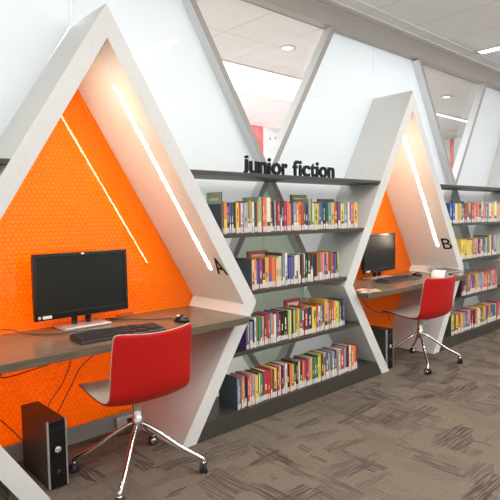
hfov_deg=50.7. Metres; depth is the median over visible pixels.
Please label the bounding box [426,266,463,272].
magazine
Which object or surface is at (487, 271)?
book
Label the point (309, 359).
book
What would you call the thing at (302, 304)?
book
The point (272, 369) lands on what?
book
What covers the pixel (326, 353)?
book
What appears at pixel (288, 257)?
book
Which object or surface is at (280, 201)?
book
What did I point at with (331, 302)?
book
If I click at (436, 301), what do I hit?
swivel chair
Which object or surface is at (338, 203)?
book
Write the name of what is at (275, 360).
book
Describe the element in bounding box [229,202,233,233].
book
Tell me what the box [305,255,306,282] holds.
book
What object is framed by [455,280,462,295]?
book
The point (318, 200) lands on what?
picture book
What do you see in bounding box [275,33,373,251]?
wall panel
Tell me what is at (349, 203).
book
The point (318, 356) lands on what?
book
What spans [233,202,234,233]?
book
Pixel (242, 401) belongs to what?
book
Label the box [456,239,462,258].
book
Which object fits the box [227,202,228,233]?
book
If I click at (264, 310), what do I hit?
book
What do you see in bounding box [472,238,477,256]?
book
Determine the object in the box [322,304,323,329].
book
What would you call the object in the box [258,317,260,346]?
book
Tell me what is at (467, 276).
book
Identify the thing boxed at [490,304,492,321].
book
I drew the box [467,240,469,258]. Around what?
book
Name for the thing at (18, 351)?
desk
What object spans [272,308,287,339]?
book
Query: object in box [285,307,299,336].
book
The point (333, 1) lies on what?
trim
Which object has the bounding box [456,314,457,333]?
book
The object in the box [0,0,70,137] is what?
wall panel
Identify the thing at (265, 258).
book
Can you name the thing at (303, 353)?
book
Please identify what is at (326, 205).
book
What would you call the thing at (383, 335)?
computer tower
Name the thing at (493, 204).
book
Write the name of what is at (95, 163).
booth
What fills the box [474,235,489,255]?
book
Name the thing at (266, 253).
book
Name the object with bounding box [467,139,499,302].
booth
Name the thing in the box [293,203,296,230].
book
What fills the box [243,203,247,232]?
book
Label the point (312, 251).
book
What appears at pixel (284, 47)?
recessed light
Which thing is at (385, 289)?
desk
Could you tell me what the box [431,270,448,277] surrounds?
brochure
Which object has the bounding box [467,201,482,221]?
book
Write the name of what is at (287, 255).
book
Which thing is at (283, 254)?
book
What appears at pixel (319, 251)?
book
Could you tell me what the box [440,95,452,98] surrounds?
recessed light
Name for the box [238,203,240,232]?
book
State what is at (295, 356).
book
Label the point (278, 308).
book
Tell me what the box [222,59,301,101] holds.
recessed light
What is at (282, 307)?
book
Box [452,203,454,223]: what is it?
book
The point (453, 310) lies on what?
book
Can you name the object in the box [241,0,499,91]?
ceiling beam
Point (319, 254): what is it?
book
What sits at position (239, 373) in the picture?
book
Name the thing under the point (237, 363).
window
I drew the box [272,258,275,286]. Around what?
book
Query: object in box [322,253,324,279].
book
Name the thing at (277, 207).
book
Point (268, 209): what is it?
book
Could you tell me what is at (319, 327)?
book
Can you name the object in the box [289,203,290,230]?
book
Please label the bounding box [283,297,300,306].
picture book
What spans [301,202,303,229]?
book
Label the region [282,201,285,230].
book
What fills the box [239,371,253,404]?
book
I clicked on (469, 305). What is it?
book
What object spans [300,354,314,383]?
book
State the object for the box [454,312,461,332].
book
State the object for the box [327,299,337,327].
book
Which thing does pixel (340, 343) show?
book
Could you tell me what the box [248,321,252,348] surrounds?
book
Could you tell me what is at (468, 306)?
book
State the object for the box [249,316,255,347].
book
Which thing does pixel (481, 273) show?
book
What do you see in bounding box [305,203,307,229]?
book
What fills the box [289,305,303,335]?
book
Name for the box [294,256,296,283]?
book
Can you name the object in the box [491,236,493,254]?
book
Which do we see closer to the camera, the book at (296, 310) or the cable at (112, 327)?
the cable at (112, 327)
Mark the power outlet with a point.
(120, 421)
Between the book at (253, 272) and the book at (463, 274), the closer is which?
the book at (253, 272)
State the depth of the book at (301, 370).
3.66 m
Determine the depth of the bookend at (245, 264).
3.34 m
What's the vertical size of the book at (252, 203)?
0.191 m
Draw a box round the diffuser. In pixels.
[480,47,499,53]
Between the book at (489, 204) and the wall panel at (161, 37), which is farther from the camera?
the book at (489, 204)
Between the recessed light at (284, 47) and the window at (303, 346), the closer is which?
the window at (303, 346)
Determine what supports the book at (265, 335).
on the bookcase at (221, 419)
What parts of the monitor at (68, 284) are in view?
stand post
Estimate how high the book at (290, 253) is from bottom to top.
0.201 m
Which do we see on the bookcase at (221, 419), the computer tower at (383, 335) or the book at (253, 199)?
the book at (253, 199)
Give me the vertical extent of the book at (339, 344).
0.202 m
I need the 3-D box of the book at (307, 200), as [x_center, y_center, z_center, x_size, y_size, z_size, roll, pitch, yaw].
[0.363,-0.250,3.716,0.019,0.220,0.151,-4,5,-43]
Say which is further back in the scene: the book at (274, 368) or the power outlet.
the book at (274, 368)
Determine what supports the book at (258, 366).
on the bookcase at (221, 419)
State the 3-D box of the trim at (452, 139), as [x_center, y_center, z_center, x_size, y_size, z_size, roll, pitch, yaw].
[4.111,-0.848,10.745,0.100,2.800,0.060,-4,5,-43]
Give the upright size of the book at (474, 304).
0.196 m
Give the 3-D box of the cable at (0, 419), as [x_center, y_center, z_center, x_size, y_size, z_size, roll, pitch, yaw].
[-1.311,0.888,2.745,0.236,0.274,0.009,-4,4,-35]
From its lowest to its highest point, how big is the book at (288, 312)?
0.189 m
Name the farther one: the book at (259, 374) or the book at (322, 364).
the book at (322, 364)
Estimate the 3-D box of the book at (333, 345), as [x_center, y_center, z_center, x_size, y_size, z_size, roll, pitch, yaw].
[0.679,0.832,4.049,0.023,0.195,0.126,-4,5,-43]
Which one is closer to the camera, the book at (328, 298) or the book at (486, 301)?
the book at (328, 298)
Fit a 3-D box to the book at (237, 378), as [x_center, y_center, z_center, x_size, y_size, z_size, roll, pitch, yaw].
[-0.103,0.894,3.325,0.015,0.189,0.120,-4,5,-43]
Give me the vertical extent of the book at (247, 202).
0.197 m
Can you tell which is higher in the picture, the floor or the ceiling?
the ceiling
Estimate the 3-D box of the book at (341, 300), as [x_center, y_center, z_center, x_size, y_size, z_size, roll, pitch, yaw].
[0.648,0.472,4.003,0.022,0.192,0.121,-4,5,-43]
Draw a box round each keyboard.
[69,322,165,344]
[375,275,418,282]
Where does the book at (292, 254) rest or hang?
on the bookcase at (221, 419)
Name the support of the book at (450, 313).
on the bookcase at (448, 341)
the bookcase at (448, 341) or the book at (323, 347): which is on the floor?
the bookcase at (448, 341)
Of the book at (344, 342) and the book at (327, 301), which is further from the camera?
the book at (344, 342)
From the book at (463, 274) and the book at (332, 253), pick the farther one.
the book at (463, 274)
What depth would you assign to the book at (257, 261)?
3.35 m
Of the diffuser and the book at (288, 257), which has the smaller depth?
the book at (288, 257)
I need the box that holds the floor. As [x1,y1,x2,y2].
[0,329,499,499]
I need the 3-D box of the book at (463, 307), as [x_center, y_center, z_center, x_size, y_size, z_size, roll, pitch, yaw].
[2.320,0.706,5.571,0.045,0.198,0.137,-4,5,-43]
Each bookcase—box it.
[0,158,9,165]
[190,169,381,443]
[439,184,499,351]
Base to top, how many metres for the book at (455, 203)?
0.193 m
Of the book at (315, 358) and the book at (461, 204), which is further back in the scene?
the book at (461, 204)
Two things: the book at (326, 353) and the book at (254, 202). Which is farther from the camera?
the book at (326, 353)
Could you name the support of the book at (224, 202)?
on the bookcase at (221, 419)
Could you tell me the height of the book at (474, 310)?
0.193 m
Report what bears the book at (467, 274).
on the bookcase at (448, 341)
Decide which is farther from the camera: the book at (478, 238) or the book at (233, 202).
the book at (478, 238)
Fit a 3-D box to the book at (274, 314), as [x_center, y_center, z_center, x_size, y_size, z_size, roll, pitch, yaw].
[0.126,0.514,3.513,0.016,0.188,0.119,-4,5,-43]
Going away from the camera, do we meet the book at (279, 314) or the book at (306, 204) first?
the book at (279, 314)
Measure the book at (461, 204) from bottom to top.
0.188 m
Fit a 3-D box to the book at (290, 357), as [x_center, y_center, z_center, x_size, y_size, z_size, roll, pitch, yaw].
[0.327,0.863,3.725,0.019,0.186,0.136,-4,5,-43]
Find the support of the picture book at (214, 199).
on the bookcase at (221, 419)
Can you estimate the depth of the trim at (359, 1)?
4.76 m
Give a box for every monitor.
[30,249,127,330]
[361,233,394,279]
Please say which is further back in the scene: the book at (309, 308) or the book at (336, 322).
the book at (336, 322)
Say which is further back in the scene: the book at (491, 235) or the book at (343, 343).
the book at (491, 235)
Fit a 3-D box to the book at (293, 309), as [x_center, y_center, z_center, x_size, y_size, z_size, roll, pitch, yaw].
[0.260,0.501,3.636,0.018,0.194,0.127,-4,5,-43]
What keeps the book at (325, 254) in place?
on the bookcase at (221, 419)
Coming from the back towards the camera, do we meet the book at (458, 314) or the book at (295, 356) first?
the book at (458, 314)
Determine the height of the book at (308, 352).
0.198 m
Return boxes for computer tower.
[21,401,68,489]
[370,325,392,368]
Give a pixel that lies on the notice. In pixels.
(271, 136)
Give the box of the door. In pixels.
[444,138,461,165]
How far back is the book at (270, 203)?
3.41 m
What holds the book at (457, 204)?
on the bookcase at (448, 341)
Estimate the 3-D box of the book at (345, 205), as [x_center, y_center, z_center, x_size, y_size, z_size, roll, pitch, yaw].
[0.665,-0.255,3.982,0.034,0.185,0.132,-4,5,-43]
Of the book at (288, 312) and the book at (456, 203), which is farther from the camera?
the book at (456, 203)
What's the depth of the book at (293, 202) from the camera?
3.60 m
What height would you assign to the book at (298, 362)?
0.187 m
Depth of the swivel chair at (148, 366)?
2.50 m
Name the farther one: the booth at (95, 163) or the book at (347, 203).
the book at (347, 203)
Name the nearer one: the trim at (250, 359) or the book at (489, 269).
the trim at (250, 359)
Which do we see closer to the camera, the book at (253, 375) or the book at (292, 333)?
the book at (253, 375)
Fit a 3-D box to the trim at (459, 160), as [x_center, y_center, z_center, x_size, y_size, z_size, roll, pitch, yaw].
[2.317,-0.968,5.855,1.226,1.929,0.079,-4,5,-43]
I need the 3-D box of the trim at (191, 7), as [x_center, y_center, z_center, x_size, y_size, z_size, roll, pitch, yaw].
[-0.003,-0.792,3.712,1.226,1.929,0.076,-4,5,-43]
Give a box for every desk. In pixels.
[0,305,249,373]
[353,271,466,298]
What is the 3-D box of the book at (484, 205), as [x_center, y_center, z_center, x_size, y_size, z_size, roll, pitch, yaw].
[2.439,-0.390,5.629,0.043,0.184,0.126,-4,5,-43]
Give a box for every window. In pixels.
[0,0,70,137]
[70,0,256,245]
[216,356,249,396]
[237,236,264,364]
[263,190,304,363]
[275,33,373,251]
[290,287,332,357]
[373,47,446,195]
[451,226,466,310]
[457,87,499,237]
[462,262,479,307]
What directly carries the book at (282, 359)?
on the bookcase at (221, 419)
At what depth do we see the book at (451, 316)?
5.16 m
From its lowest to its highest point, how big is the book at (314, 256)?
0.184 m
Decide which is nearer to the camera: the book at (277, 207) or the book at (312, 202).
the book at (277, 207)
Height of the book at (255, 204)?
0.188 m
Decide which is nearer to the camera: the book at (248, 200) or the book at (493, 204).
the book at (248, 200)
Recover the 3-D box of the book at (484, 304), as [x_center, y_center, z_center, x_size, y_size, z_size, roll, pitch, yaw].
[2.555,0.687,5.786,0.049,0.200,0.137,-4,5,-43]
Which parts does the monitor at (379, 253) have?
stand post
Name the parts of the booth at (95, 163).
panel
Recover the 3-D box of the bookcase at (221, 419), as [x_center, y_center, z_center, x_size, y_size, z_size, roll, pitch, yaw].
[0.269,0.276,3.740,1.884,1.569,0.305,-4,5,-43]
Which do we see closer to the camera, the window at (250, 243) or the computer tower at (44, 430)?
the computer tower at (44, 430)
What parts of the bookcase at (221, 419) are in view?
shelf, shelf, shelf, shelf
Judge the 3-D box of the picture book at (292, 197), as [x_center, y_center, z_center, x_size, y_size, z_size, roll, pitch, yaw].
[0.353,-0.274,3.837,0.160,0.252,0.021,-4,5,-43]
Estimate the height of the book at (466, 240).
0.184 m
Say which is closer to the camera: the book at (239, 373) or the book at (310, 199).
the book at (239, 373)
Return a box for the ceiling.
[70,0,499,131]
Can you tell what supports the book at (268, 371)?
on the bookcase at (221, 419)
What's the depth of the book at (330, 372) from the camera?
3.88 m
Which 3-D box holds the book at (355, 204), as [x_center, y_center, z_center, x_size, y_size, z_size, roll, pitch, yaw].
[0.761,-0.267,4.071,0.049,0.195,0.134,-4,5,-43]
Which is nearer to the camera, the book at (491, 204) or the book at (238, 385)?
the book at (238, 385)
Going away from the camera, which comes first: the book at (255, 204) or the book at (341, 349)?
the book at (255, 204)
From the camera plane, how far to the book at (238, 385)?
3.26 m
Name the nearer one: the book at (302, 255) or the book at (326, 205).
the book at (302, 255)
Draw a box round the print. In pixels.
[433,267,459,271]
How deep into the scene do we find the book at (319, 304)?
3.79 m
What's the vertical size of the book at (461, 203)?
0.200 m
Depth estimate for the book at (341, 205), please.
3.91 m
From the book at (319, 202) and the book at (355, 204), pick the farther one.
the book at (355, 204)
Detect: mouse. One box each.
[174,314,189,321]
[411,272,421,275]
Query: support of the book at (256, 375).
on the bookcase at (221, 419)
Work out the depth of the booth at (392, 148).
4.74 m
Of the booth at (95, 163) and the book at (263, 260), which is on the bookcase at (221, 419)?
the book at (263, 260)
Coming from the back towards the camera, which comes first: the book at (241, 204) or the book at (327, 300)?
the book at (327, 300)
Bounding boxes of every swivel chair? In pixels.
[68,323,208,499]
[382,275,462,374]
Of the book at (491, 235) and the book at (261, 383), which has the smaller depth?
the book at (261, 383)
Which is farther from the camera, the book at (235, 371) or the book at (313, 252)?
the book at (313, 252)
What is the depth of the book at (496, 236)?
5.81 m
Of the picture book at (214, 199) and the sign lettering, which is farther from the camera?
the sign lettering
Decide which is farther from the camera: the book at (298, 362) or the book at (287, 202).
the book at (298, 362)
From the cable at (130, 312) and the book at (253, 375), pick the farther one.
the book at (253, 375)
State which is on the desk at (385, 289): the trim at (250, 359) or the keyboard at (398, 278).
the keyboard at (398, 278)
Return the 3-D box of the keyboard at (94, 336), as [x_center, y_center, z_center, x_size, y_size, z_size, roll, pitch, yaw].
[-0.671,0.422,2.714,0.470,0.031,0.149,-4,5,-39]
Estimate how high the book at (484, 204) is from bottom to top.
0.193 m
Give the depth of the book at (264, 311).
3.48 m
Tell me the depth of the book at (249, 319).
3.34 m
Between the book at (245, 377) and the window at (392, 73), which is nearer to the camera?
the book at (245, 377)
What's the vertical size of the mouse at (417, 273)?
0.039 m
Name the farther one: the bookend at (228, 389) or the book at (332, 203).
the book at (332, 203)
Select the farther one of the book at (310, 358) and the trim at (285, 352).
the trim at (285, 352)
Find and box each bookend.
[219,374,236,409]
[235,258,251,289]
[444,316,450,335]
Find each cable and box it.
[0,327,112,334]
[0,360,70,406]
[0,419,22,440]
[57,355,93,412]
[106,312,132,318]
[109,318,173,319]
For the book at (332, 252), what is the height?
0.190 m
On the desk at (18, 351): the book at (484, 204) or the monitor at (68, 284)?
the monitor at (68, 284)
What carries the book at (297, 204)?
on the bookcase at (221, 419)
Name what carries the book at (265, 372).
on the bookcase at (221, 419)
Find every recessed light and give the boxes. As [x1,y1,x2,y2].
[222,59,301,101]
[279,45,295,50]
[436,112,466,122]
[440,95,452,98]
[475,45,499,54]
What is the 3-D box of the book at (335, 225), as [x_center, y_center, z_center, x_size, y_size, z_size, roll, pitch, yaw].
[0.581,-0.257,3.905,0.021,0.201,0.128,-4,5,-43]
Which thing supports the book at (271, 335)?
on the bookcase at (221, 419)
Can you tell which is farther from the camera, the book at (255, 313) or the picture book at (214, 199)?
the book at (255, 313)
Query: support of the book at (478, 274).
on the bookcase at (448, 341)
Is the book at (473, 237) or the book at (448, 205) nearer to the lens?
the book at (448, 205)
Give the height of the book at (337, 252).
0.192 m
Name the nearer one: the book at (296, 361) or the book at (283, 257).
the book at (283, 257)
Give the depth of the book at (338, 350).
3.94 m
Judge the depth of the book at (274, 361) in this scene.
3.56 m
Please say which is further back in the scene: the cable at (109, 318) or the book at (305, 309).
the book at (305, 309)
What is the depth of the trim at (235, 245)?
3.98 m
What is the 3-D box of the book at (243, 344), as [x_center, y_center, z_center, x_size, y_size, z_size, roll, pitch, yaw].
[-0.062,0.544,3.344,0.015,0.157,0.134,-4,5,-43]
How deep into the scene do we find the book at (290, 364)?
3.59 m
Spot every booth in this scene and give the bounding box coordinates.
[0,3,255,499]
[306,90,463,372]
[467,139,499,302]
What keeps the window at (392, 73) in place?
in the wall at (457, 133)
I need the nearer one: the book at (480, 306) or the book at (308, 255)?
the book at (308, 255)
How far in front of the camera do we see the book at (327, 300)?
3.89 m
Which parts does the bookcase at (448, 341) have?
shelf, shelf, shelf, shelf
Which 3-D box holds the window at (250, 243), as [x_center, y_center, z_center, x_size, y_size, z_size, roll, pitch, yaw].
[-0.071,0.266,3.758,0.467,1.600,0.010,-4,5,-43]
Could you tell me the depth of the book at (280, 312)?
3.52 m
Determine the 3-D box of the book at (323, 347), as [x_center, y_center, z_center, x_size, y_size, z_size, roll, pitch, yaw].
[0.594,0.839,3.962,0.022,0.194,0.124,-4,5,-43]
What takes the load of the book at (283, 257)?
on the bookcase at (221, 419)
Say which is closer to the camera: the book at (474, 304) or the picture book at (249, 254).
the picture book at (249, 254)
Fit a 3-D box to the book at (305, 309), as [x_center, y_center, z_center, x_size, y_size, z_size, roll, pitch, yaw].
[0.351,0.498,3.720,0.034,0.186,0.123,-4,5,-43]
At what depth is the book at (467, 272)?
5.52 m
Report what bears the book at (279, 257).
on the bookcase at (221, 419)
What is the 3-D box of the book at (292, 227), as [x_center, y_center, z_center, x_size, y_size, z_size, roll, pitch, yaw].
[0.244,-0.228,3.590,0.017,0.196,0.123,-4,5,-43]
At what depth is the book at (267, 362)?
3.52 m
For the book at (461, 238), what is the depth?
5.43 m
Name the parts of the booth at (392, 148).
panel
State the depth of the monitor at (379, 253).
4.93 m
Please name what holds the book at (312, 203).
on the bookcase at (221, 419)
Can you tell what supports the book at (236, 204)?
on the bookcase at (221, 419)
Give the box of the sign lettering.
[243,155,334,177]
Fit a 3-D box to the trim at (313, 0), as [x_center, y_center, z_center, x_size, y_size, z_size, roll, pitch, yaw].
[0.508,-1.931,4.153,14.000,0.015,0.070,-4,5,-43]
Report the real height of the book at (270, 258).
0.198 m
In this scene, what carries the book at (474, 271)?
on the bookcase at (448, 341)
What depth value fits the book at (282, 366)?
3.53 m
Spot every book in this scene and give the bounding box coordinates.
[206,192,222,233]
[222,201,227,233]
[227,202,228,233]
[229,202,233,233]
[229,203,231,233]
[230,372,244,407]
[230,374,243,408]
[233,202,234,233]
[235,201,249,232]
[235,203,238,232]
[235,371,251,405]
[235,372,249,406]
[236,200,251,232]
[237,325,247,349]
[237,378,240,408]
[237,379,239,409]
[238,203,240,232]
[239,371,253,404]
[240,203,242,232]
[242,197,260,231]
[242,257,256,289]
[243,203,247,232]
[243,371,258,403]
[245,369,258,397]
[245,377,246,406]
[246,250,267,257]
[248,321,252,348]
[248,369,262,401]
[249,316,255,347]
[249,319,254,347]
[250,367,267,400]
[250,369,263,400]
[251,202,253,232]
[251,256,268,287]
[251,314,263,345]
[251,315,257,346]
[252,260,254,289]
[252,313,266,344]
[253,375,254,403]
[254,202,258,232]
[254,203,256,232]
[254,312,269,343]
[255,313,267,343]
[256,258,265,288]
[256,259,262,288]
[256,260,258,289]
[257,311,272,343]
[257,365,272,398]
[258,256,271,287]
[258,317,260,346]
[259,374,260,402]
[260,317,262,345]
[261,198,266,231]
[261,199,264,231]
[261,200,261,231]
[262,364,276,396]
[263,197,270,231]
[264,310,278,341]
[264,311,277,341]
[265,252,282,285]
[265,363,279,395]
[266,255,281,285]
[267,362,280,394]
[268,362,283,394]
[268,371,269,398]
[270,201,275,231]
[270,202,273,231]
[270,203,272,231]
[270,309,283,340]
[272,257,278,286]
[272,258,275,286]
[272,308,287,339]
[272,314,273,342]
[272,369,274,397]
[273,360,287,393]
[274,314,275,342]
[275,360,288,392]
[276,201,279,230]
[276,203,278,231]
[278,308,291,338]
[278,360,292,391]
[279,307,293,338]
[279,314,280,340]
[280,201,281,230]
[281,358,295,389]
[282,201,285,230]
[282,202,283,230]
[282,253,287,284]
[282,256,284,285]
[282,307,296,336]
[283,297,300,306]
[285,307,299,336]
[286,201,289,230]
[287,254,297,283]
[287,255,294,283]
[287,256,293,284]
[287,257,288,284]
[287,311,289,338]
[288,257,289,284]
[288,357,304,386]
[289,202,293,230]
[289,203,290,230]
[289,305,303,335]
[289,306,302,336]
[289,358,302,388]
[290,195,306,201]
[290,253,304,282]
[292,254,300,282]
[292,364,293,390]
[293,198,310,229]
[293,202,300,230]
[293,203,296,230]
[293,309,295,337]
[293,355,308,385]
[293,357,306,386]
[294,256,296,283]
[296,203,298,230]
[296,310,297,336]
[296,361,297,389]
[298,254,303,282]
[298,255,299,283]
[298,305,311,334]
[298,354,312,384]
[298,362,299,388]
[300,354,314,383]
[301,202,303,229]
[301,305,313,332]
[302,302,317,331]
[302,304,315,332]
[303,202,305,229]
[303,253,310,281]
[303,353,317,382]
[304,308,307,334]
[304,354,316,382]
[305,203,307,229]
[305,252,320,280]
[305,253,312,281]
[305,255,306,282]
[306,253,317,280]
[306,351,320,380]
[307,302,322,330]
[309,297,327,329]
[309,350,325,379]
[309,351,323,380]
[309,359,310,384]
[310,199,312,229]
[312,202,319,229]
[312,203,313,229]
[312,251,327,278]
[313,252,322,279]
[313,255,316,280]
[314,203,317,229]
[314,349,328,379]
[316,349,331,377]
[317,199,333,201]
[318,306,320,331]
[318,356,319,381]
[319,202,320,229]
[319,251,329,278]
[320,348,334,377]
[321,201,336,228]
[321,203,322,229]
[322,251,332,278]
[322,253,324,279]
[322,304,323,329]
[322,347,336,375]
[323,202,330,228]
[323,204,324,228]
[324,253,326,279]
[325,204,327,228]
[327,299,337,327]
[327,300,334,327]
[327,301,330,328]
[327,302,328,328]
[328,298,340,326]
[329,297,344,325]
[329,346,343,373]
[331,202,333,228]
[331,302,333,328]
[331,344,345,372]
[332,252,336,277]
[332,253,333,277]
[332,343,348,371]
[334,253,335,277]
[336,202,340,228]
[337,252,338,277]
[337,301,338,326]
[337,349,340,374]
[340,202,349,227]
[340,204,343,228]
[340,343,350,370]
[341,300,342,325]
[341,343,353,370]
[343,343,355,368]
[344,204,346,228]
[344,342,356,368]
[349,203,350,227]
[350,202,357,227]
[351,204,352,227]
[446,203,451,223]
[450,313,455,334]
[451,312,459,332]
[451,316,452,335]
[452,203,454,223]
[453,310,466,330]
[454,311,465,330]
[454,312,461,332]
[455,203,456,222]
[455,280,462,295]
[456,203,460,222]
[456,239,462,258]
[456,309,469,329]
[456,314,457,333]
[457,204,458,222]
[460,308,472,328]
[461,203,464,222]
[461,204,462,222]
[461,238,474,257]
[462,241,463,258]
[463,274,473,293]
[463,280,464,295]
[463,307,476,326]
[464,308,475,327]
[465,203,470,222]
[465,272,477,291]
[466,240,467,258]
[466,275,468,294]
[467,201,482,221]
[467,204,468,222]
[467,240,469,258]
[467,274,476,292]
[467,305,481,324]
[468,306,478,326]
[470,271,483,290]
[470,276,471,293]
[471,203,472,222]
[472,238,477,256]
[473,237,486,255]
[473,304,485,323]
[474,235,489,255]
[474,271,486,289]
[476,204,477,221]
[476,303,489,322]
[478,238,483,255]
[478,274,479,291]
[479,204,480,221]
[480,306,484,324]
[481,269,493,288]
[481,307,482,324]
[483,202,496,221]
[484,204,488,221]
[484,205,485,221]
[486,301,497,319]
[486,303,494,320]
[487,271,488,289]
[489,204,490,221]
[489,269,496,287]
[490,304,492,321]
[491,204,492,221]
[491,235,495,254]
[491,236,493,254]
[493,204,494,221]
[496,236,497,253]
[498,204,499,220]
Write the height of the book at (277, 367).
0.198 m
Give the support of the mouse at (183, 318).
on the desk at (18, 351)
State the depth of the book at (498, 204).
5.81 m
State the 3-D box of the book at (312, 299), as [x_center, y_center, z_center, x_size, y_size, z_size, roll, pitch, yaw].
[0.500,0.467,3.879,0.032,0.224,0.151,-4,5,-43]
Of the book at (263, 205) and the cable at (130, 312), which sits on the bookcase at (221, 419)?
the book at (263, 205)
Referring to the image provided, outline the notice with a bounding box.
[267,131,278,155]
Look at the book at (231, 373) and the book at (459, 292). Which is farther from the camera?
the book at (459, 292)
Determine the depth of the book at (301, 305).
3.73 m
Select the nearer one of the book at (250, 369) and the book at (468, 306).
the book at (250, 369)
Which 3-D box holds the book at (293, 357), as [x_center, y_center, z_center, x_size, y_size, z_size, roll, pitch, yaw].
[0.346,0.863,3.736,0.019,0.183,0.125,-4,5,-43]
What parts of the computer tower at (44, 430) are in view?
edge trim, panel, edge trim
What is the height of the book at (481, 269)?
0.202 m
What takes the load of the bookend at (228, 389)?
on the bookcase at (221, 419)
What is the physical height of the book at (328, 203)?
0.193 m
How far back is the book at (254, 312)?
3.43 m
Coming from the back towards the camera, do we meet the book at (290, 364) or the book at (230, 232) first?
the book at (290, 364)
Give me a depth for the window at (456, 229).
5.98 m
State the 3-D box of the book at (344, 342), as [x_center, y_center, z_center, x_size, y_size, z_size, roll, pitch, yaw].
[0.785,0.829,4.144,0.017,0.186,0.123,-4,5,-43]
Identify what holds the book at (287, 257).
on the bookcase at (221, 419)
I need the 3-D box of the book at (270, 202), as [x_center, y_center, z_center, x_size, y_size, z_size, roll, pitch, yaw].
[0.108,-0.216,3.470,0.016,0.192,0.125,-4,5,-43]
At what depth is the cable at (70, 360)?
2.90 m
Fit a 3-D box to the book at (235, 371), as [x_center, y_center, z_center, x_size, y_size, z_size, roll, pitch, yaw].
[-0.043,0.886,3.385,0.016,0.196,0.136,-4,5,-43]
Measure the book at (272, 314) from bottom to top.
0.190 m
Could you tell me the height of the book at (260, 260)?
0.192 m
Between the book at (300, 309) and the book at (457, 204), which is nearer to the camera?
the book at (300, 309)
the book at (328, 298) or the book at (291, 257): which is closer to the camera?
the book at (291, 257)
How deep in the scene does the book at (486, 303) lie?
5.82 m
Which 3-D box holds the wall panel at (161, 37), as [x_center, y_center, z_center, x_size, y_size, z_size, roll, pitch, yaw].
[-0.436,-0.722,3.374,1.418,1.987,0.010,-4,5,-43]
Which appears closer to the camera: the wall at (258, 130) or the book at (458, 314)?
the book at (458, 314)
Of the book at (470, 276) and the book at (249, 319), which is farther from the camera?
the book at (470, 276)
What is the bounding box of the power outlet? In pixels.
[115,413,132,427]
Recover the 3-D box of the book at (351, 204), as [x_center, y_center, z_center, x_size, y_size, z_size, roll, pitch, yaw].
[0.732,-0.260,4.046,0.023,0.186,0.124,-4,5,-43]
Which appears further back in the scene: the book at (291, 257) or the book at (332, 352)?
the book at (332, 352)
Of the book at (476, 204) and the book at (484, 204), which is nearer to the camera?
the book at (476, 204)
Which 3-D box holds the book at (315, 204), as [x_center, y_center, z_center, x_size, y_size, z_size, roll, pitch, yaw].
[0.423,-0.237,3.762,0.042,0.186,0.127,-4,5,-43]
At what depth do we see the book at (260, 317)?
3.39 m
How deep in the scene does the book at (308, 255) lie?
3.67 m
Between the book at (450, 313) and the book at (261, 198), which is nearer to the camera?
the book at (261, 198)
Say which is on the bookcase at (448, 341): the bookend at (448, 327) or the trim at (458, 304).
the bookend at (448, 327)
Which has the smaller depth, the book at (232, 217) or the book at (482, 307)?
the book at (232, 217)
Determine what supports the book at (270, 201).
on the bookcase at (221, 419)
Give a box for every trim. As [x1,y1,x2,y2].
[181,0,305,252]
[229,25,334,257]
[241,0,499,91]
[242,353,259,367]
[276,297,308,360]
[313,0,498,75]
[328,0,499,71]
[355,0,499,64]
[412,59,470,237]
[444,83,486,202]
[450,138,453,168]
[453,269,472,309]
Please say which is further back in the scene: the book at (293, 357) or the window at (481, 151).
the window at (481, 151)
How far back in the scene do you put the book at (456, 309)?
5.41 m
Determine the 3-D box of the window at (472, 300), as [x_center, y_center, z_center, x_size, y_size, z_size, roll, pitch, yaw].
[2.546,0.502,6.198,0.932,0.730,0.010,-4,5,-43]
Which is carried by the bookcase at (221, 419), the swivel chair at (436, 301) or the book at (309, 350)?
the book at (309, 350)
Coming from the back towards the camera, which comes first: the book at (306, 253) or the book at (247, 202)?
the book at (306, 253)
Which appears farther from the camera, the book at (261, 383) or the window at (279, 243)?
the window at (279, 243)
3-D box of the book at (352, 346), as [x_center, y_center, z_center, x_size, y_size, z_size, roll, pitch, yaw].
[0.746,0.829,4.109,0.027,0.190,0.132,-4,5,-43]
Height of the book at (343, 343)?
0.186 m
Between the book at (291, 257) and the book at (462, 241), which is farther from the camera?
the book at (462, 241)
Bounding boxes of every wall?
[251,125,279,159]
[442,129,464,139]
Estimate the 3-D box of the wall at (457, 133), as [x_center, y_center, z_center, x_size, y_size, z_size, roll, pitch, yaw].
[4.292,-0.931,10.691,0.100,2.965,4.300,-4,5,-43]
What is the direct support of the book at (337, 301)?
on the bookcase at (221, 419)
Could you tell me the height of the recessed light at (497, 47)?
0.014 m
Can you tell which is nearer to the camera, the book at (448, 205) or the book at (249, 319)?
the book at (249, 319)
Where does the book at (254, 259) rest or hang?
on the bookcase at (221, 419)
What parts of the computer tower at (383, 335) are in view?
edge trim, panel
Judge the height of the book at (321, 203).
0.191 m
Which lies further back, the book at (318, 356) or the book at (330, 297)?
the book at (330, 297)
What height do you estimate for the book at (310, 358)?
0.193 m
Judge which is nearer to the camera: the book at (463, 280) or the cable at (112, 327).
the cable at (112, 327)
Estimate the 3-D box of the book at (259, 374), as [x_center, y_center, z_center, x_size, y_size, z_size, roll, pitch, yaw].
[0.022,0.886,3.439,0.009,0.187,0.122,-4,5,-43]
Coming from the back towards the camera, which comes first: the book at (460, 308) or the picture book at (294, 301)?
the book at (460, 308)
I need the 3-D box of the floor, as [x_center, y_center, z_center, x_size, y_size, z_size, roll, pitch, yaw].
[4.125,1.039,3.434,18.000,0.050,6.560,-4,5,-43]
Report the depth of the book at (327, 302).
3.85 m
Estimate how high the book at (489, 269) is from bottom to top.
0.202 m
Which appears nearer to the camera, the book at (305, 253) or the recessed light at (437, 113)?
the book at (305, 253)
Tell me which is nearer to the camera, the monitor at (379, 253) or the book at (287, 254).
the book at (287, 254)

